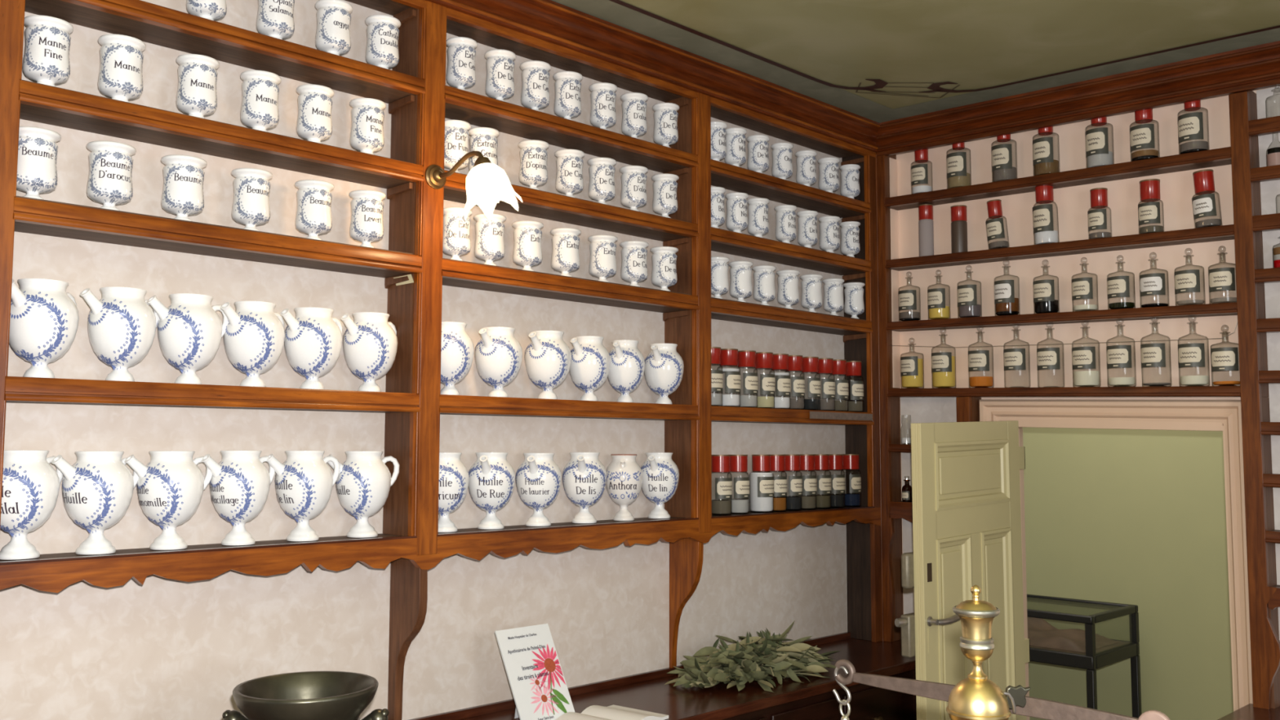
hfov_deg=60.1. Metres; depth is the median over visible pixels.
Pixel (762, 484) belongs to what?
bottle
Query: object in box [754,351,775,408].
bottle
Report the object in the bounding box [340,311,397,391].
jar
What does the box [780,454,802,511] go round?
bottle
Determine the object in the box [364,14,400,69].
jar
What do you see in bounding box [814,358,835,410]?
bottle
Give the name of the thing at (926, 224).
tube
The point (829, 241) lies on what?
jar
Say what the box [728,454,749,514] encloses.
bottle
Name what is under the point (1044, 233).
bottle
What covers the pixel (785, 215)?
jar
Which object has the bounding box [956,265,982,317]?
bottle
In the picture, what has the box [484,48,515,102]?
jar
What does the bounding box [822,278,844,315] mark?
jar
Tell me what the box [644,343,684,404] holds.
jar
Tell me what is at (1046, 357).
bottle
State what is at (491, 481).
jar
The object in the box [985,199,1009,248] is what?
bottle
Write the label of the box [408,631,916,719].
countertop
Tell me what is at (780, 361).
bottle
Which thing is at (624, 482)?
jar
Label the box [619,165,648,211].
jar
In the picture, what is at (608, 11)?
trim
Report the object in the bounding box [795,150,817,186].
jar
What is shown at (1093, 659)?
display case
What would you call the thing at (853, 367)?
bottle
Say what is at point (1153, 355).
bottle
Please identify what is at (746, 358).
bottle
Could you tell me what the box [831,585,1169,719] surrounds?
apothecary balance
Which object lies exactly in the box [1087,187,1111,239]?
bottle
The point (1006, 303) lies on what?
bottle
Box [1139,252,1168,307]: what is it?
bottle
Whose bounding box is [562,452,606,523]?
jar
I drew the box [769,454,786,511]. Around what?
bottle
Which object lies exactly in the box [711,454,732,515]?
bottle
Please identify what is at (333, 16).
jar
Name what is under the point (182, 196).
jar
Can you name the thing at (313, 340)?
jar
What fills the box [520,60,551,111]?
jar
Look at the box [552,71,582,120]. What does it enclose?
jar
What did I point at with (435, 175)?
wall lamp
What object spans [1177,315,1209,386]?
bottle
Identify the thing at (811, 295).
jar
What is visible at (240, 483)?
jar
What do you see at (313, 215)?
jar
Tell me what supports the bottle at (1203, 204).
on the shelving at (1235, 73)
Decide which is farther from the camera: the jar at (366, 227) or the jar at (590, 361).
the jar at (590, 361)
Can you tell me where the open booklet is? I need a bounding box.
[555,704,668,719]
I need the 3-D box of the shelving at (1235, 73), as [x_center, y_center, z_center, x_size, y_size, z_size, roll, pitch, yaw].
[1.861,0.038,3.800,0.161,2.192,2.403,5,-6,-45]
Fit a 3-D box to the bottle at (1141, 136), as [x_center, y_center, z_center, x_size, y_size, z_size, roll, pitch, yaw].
[1.806,-0.802,3.966,0.097,0.193,0.095,5,-6,-45]
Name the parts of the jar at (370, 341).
spout, handle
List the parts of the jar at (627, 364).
spout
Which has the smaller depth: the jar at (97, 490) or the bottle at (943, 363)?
the jar at (97, 490)
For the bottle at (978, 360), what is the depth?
4.33 m
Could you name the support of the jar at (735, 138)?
on the wall shelving at (415, 91)
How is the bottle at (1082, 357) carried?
on the shelving at (1235, 73)
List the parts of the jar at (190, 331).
spout, handle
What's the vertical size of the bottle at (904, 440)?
0.120 m
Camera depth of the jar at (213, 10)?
2.69 m
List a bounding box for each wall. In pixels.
[0,0,847,719]
[896,85,1279,629]
[1022,426,1233,719]
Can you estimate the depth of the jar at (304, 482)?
2.81 m
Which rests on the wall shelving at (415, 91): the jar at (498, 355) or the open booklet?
the jar at (498, 355)
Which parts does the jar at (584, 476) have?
spout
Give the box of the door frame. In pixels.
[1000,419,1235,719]
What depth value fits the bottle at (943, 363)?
4.44 m
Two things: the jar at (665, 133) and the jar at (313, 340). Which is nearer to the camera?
the jar at (313, 340)
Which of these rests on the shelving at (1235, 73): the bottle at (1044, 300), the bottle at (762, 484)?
the bottle at (1044, 300)
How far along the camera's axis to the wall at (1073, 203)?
4.18 m
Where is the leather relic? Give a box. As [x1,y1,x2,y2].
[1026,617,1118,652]
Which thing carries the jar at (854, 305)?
on the wall shelving at (415, 91)
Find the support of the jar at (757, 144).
on the wall shelving at (415, 91)
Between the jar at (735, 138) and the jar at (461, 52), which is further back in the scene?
the jar at (735, 138)
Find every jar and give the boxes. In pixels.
[0,450,63,559]
[8,278,79,377]
[16,126,61,199]
[22,15,73,86]
[51,451,138,555]
[80,286,159,381]
[86,141,136,210]
[97,34,146,102]
[124,450,212,550]
[146,293,228,384]
[160,155,207,221]
[176,53,219,118]
[186,0,226,20]
[200,450,275,545]
[220,301,284,386]
[231,168,272,231]
[240,70,281,132]
[256,0,294,39]
[265,450,340,541]
[280,306,342,389]
[294,179,334,239]
[296,84,333,143]
[315,0,352,55]
[327,451,399,537]
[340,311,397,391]
[348,190,386,248]
[349,97,386,155]
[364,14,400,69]
[438,452,469,532]
[440,321,474,395]
[442,207,472,261]
[444,120,471,173]
[446,36,477,90]
[467,127,499,175]
[468,452,515,529]
[473,213,506,266]
[474,326,522,397]
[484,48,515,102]
[511,220,543,271]
[515,453,561,526]
[518,139,549,190]
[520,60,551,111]
[524,330,571,399]
[550,227,581,276]
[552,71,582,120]
[554,149,584,197]
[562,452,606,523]
[568,336,610,400]
[586,157,616,204]
[587,235,617,282]
[588,82,617,130]
[605,453,642,520]
[607,339,644,402]
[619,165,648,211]
[619,240,648,286]
[620,92,648,138]
[640,452,679,518]
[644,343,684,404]
[649,246,678,291]
[651,173,679,217]
[652,102,679,147]
[710,121,727,161]
[711,186,725,228]
[711,256,729,298]
[724,127,746,166]
[724,192,748,233]
[728,261,753,302]
[746,134,769,173]
[746,198,769,237]
[751,265,776,305]
[770,142,793,180]
[773,204,796,244]
[776,270,799,309]
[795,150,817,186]
[796,210,817,248]
[800,274,822,312]
[817,157,839,192]
[817,216,839,253]
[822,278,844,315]
[839,164,860,199]
[839,221,860,257]
[843,282,865,319]
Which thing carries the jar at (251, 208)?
on the wall shelving at (415, 91)
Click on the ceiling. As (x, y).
(971, 44)
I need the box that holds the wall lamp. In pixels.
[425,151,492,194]
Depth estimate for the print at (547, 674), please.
3.24 m
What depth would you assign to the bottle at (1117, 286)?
3.96 m
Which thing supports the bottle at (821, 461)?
on the wall shelving at (415, 91)
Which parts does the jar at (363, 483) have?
spout, handle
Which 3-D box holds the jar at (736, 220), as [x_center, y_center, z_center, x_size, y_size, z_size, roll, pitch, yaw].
[0.360,-0.540,4.116,0.088,0.149,0.088,4,-6,-43]
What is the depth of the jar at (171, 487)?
2.57 m
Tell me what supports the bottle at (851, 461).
on the wall shelving at (415, 91)
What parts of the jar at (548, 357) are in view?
spout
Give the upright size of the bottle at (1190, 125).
0.196 m
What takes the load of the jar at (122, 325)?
on the wall shelving at (415, 91)
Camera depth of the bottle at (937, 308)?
4.48 m
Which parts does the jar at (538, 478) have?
spout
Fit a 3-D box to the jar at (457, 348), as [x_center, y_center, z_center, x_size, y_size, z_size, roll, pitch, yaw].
[-0.550,-0.001,3.196,0.142,0.211,0.150,2,-5,-23]
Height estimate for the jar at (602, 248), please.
0.151 m
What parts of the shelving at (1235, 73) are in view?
post, shelf rail, post, shelf rail, shelf rail, shelf rail, shelf rail, header rail, cornice, post, shelf rail, shelf rail, shelf rail, shelf rail, shelf rail, shelf rail, shelf rail, shelf rail, shelf rail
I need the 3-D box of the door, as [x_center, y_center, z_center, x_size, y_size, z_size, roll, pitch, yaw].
[1.172,1.105,3.868,0.146,1.794,0.914,-4,-6,41]
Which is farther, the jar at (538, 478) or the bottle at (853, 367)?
the bottle at (853, 367)
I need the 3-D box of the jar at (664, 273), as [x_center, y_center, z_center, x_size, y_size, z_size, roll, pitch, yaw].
[0.084,-0.309,3.823,0.099,0.151,0.099,-3,-6,39]
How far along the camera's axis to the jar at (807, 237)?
4.39 m
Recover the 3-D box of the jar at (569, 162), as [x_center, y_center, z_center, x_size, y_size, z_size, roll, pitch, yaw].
[-0.225,-0.588,3.536,0.098,0.151,0.098,4,-6,-39]
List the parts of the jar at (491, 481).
spout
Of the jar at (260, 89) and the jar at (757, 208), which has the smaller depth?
the jar at (260, 89)
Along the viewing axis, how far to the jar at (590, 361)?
3.54 m
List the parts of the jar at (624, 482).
spout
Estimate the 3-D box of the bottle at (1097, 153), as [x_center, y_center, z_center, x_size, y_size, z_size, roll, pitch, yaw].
[1.693,-0.804,4.080,0.097,0.203,0.095,5,-6,-45]
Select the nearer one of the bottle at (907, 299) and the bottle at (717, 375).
the bottle at (717, 375)
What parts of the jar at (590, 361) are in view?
spout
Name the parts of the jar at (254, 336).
spout, handle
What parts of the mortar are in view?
lug handle, lug handle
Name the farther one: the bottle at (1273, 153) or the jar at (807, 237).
the jar at (807, 237)
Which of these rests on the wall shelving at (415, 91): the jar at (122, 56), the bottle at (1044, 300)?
the jar at (122, 56)
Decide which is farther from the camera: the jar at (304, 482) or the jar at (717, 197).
the jar at (717, 197)
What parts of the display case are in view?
panel, frame, corner post, leg, corner post, leg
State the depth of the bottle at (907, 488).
4.54 m
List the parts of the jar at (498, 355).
spout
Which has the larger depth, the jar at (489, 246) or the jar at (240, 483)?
the jar at (489, 246)
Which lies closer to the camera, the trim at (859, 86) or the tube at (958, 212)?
the trim at (859, 86)
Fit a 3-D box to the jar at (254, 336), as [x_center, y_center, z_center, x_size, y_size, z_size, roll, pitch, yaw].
[-0.973,-0.037,2.778,0.158,0.213,0.154,2,-5,-21]
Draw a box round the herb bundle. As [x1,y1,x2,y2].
[664,620,839,692]
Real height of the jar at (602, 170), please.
0.151 m
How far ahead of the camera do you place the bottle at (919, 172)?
4.57 m
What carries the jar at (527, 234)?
on the wall shelving at (415, 91)
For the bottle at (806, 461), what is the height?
0.214 m
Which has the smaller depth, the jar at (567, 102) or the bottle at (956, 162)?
the jar at (567, 102)
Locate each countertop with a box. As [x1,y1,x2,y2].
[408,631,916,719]
[1217,703,1279,719]
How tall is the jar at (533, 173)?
0.151 m
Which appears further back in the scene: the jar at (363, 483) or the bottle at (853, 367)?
the bottle at (853, 367)
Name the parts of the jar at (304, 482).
spout, handle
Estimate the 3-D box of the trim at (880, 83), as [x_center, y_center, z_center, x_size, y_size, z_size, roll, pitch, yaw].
[0.292,-1.222,0.995,5.926,0.114,3.917,5,-6,-45]
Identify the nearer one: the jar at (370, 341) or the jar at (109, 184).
the jar at (109, 184)
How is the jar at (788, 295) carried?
on the wall shelving at (415, 91)
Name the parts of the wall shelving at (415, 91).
post, bead moulding, shelf rail, shelf rail, shelf rail, shelf rail, bead moulding, post, shelf rail, shelf rail, shelf rail, shelf rail, header rail, cornice, bead moulding, post, shelf rail, shelf rail, shelf rail, shelf rail, bead moulding, post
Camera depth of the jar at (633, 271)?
3.69 m
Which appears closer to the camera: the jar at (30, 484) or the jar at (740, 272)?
the jar at (30, 484)
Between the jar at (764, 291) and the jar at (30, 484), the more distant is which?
the jar at (764, 291)
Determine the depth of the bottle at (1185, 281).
3.79 m
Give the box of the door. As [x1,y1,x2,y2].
[894,420,1030,719]
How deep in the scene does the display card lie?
3.20 m
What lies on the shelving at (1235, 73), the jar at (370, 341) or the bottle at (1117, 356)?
the bottle at (1117, 356)
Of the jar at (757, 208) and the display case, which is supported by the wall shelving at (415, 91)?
the jar at (757, 208)
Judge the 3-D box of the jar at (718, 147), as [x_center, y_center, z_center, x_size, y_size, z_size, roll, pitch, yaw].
[0.276,-0.790,4.052,0.086,0.145,0.086,-3,-6,39]
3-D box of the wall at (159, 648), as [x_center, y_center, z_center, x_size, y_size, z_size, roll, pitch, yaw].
[-1.266,0.257,2.676,6.450,3.300,0.150,5,-6,-45]
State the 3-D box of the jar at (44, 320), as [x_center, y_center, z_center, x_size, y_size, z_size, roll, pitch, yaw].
[-1.319,-0.066,2.433,0.152,0.216,0.160,3,-5,-30]
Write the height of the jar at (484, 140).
0.151 m
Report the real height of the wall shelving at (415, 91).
2.153 m
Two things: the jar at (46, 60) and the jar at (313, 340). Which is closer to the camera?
the jar at (46, 60)
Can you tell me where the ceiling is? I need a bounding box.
[619,0,1279,109]
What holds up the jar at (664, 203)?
on the wall shelving at (415, 91)
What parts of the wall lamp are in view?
lamp arm, bulb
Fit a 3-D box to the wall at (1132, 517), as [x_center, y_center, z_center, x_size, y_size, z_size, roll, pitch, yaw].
[2.971,0.502,5.013,0.130,3.200,6.200,5,-6,-45]
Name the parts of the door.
mortise plate, keyhole plate, lever handle, panel, panel moulding, panel, panel moulding, panel, panel moulding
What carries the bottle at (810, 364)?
on the wall shelving at (415, 91)
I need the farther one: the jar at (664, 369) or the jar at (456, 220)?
the jar at (664, 369)
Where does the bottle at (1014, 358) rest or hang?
on the shelving at (1235, 73)
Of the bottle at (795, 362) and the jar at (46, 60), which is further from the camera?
the bottle at (795, 362)
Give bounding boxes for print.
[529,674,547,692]
[530,683,559,716]
[531,643,565,691]
[549,671,569,714]
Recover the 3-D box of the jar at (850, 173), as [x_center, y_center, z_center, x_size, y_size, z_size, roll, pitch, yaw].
[0.883,-0.741,4.654,0.088,0.145,0.088,4,-6,-40]
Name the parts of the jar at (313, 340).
spout, handle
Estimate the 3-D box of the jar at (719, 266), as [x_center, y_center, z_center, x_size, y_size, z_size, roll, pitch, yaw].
[0.281,-0.294,4.019,0.089,0.151,0.089,4,-6,-41]
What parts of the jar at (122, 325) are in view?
spout, handle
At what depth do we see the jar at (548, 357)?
3.41 m
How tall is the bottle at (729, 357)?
0.212 m
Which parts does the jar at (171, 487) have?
spout, handle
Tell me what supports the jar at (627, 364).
on the wall shelving at (415, 91)
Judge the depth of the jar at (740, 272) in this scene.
4.08 m
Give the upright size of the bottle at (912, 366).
0.212 m
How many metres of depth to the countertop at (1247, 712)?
3.46 m
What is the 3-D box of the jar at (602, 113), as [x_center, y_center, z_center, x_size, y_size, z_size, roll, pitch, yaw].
[-0.122,-0.827,3.657,0.095,0.155,0.095,4,-6,-41]
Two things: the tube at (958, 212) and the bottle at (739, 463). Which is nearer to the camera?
the bottle at (739, 463)
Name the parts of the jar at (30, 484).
handle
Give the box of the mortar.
[222,671,388,719]
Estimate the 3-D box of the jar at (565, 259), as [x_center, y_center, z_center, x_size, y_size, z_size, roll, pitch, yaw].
[-0.236,-0.335,3.506,0.100,0.151,0.100,-4,-6,43]
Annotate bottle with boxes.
[711,346,723,406]
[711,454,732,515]
[716,348,741,407]
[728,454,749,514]
[736,350,758,407]
[750,454,773,512]
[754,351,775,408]
[769,353,791,408]
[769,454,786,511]
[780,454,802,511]
[785,355,804,409]
[796,453,817,509]
[801,356,821,410]
[811,453,831,508]
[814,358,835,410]
[824,453,845,507]
[829,359,848,411]
[841,453,861,506]
[843,360,863,412]
[897,271,920,320]
[900,339,924,388]
[901,414,911,444]
[902,477,912,502]
[911,148,933,194]
[927,271,950,319]
[931,328,955,387]
[946,142,971,188]
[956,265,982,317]
[968,327,994,387]
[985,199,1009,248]
[991,133,1017,182]
[994,259,1020,315]
[1003,324,1030,387]
[1032,126,1059,175]
[1032,185,1059,244]
[1032,259,1059,313]
[1036,324,1064,387]
[1071,257,1098,311]
[1071,322,1101,386]
[1084,116,1114,168]
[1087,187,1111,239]
[1106,257,1135,309]
[1106,320,1136,386]
[1129,108,1159,161]
[1137,178,1164,233]
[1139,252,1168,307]
[1140,320,1171,386]
[1173,248,1205,305]
[1177,99,1209,154]
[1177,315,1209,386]
[1191,168,1222,227]
[1208,245,1235,303]
[1210,328,1239,386]
[1266,132,1279,166]
[1272,236,1279,267]
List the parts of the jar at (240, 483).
spout, handle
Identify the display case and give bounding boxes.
[1026,594,1142,718]
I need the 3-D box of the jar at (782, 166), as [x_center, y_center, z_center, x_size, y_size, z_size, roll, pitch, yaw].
[0.556,-0.767,4.329,0.088,0.145,0.088,4,-6,-42]
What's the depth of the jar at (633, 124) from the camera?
3.73 m
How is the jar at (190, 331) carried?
on the wall shelving at (415, 91)
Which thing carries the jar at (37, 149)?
on the wall shelving at (415, 91)
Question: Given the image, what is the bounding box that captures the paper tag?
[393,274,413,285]
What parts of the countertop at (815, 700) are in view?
drawer, drawer, drawer, knob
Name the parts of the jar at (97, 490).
spout, handle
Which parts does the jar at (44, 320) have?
spout, handle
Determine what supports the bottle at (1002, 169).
on the shelving at (1235, 73)
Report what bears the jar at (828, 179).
on the wall shelving at (415, 91)
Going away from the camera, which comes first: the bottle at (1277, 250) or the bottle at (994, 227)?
the bottle at (1277, 250)
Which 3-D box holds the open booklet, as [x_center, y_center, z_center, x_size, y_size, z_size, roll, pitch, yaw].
[-0.094,1.032,3.185,0.210,0.024,0.310,-3,-6,38]
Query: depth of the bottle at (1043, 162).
4.19 m
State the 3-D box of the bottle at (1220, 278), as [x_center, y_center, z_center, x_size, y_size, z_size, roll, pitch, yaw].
[1.977,-0.288,3.755,0.091,0.201,0.089,5,-6,-45]
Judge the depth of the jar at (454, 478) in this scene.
3.12 m
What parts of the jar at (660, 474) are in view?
spout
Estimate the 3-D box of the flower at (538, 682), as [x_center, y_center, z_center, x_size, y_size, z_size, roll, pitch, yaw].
[-0.292,0.933,3.193,0.069,0.051,0.024,5,-6,-45]
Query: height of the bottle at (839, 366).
0.212 m
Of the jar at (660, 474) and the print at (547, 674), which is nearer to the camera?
the print at (547, 674)
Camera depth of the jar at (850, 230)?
4.60 m
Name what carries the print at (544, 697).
attached to the display card
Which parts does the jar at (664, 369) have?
spout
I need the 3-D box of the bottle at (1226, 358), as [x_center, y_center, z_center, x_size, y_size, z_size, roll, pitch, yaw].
[1.976,-0.015,3.734,0.093,0.209,0.092,5,-6,-45]
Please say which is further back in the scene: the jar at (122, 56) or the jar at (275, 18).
the jar at (275, 18)
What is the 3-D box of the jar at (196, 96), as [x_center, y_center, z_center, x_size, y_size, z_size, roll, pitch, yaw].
[-1.076,-0.655,2.691,0.099,0.148,0.099,4,-6,-41]
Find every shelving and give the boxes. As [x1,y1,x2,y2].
[0,0,882,719]
[875,40,1279,709]
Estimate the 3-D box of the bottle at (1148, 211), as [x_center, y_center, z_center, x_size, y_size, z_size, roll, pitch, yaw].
[1.815,-0.541,3.936,0.084,0.194,0.082,5,-6,-45]
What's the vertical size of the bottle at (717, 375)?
0.212 m
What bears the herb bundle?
on the countertop at (815, 700)
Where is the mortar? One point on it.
(309, 695)
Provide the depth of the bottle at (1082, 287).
4.05 m
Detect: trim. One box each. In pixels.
[551,0,1279,123]
[608,0,1279,93]
[855,82,959,97]
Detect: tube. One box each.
[918,204,933,256]
[950,204,968,253]
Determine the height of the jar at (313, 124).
0.148 m
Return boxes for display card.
[494,623,574,719]
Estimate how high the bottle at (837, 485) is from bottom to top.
0.214 m
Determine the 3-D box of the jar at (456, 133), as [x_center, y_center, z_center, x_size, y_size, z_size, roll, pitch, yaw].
[-0.541,-0.613,3.223,0.095,0.151,0.095,4,-6,-39]

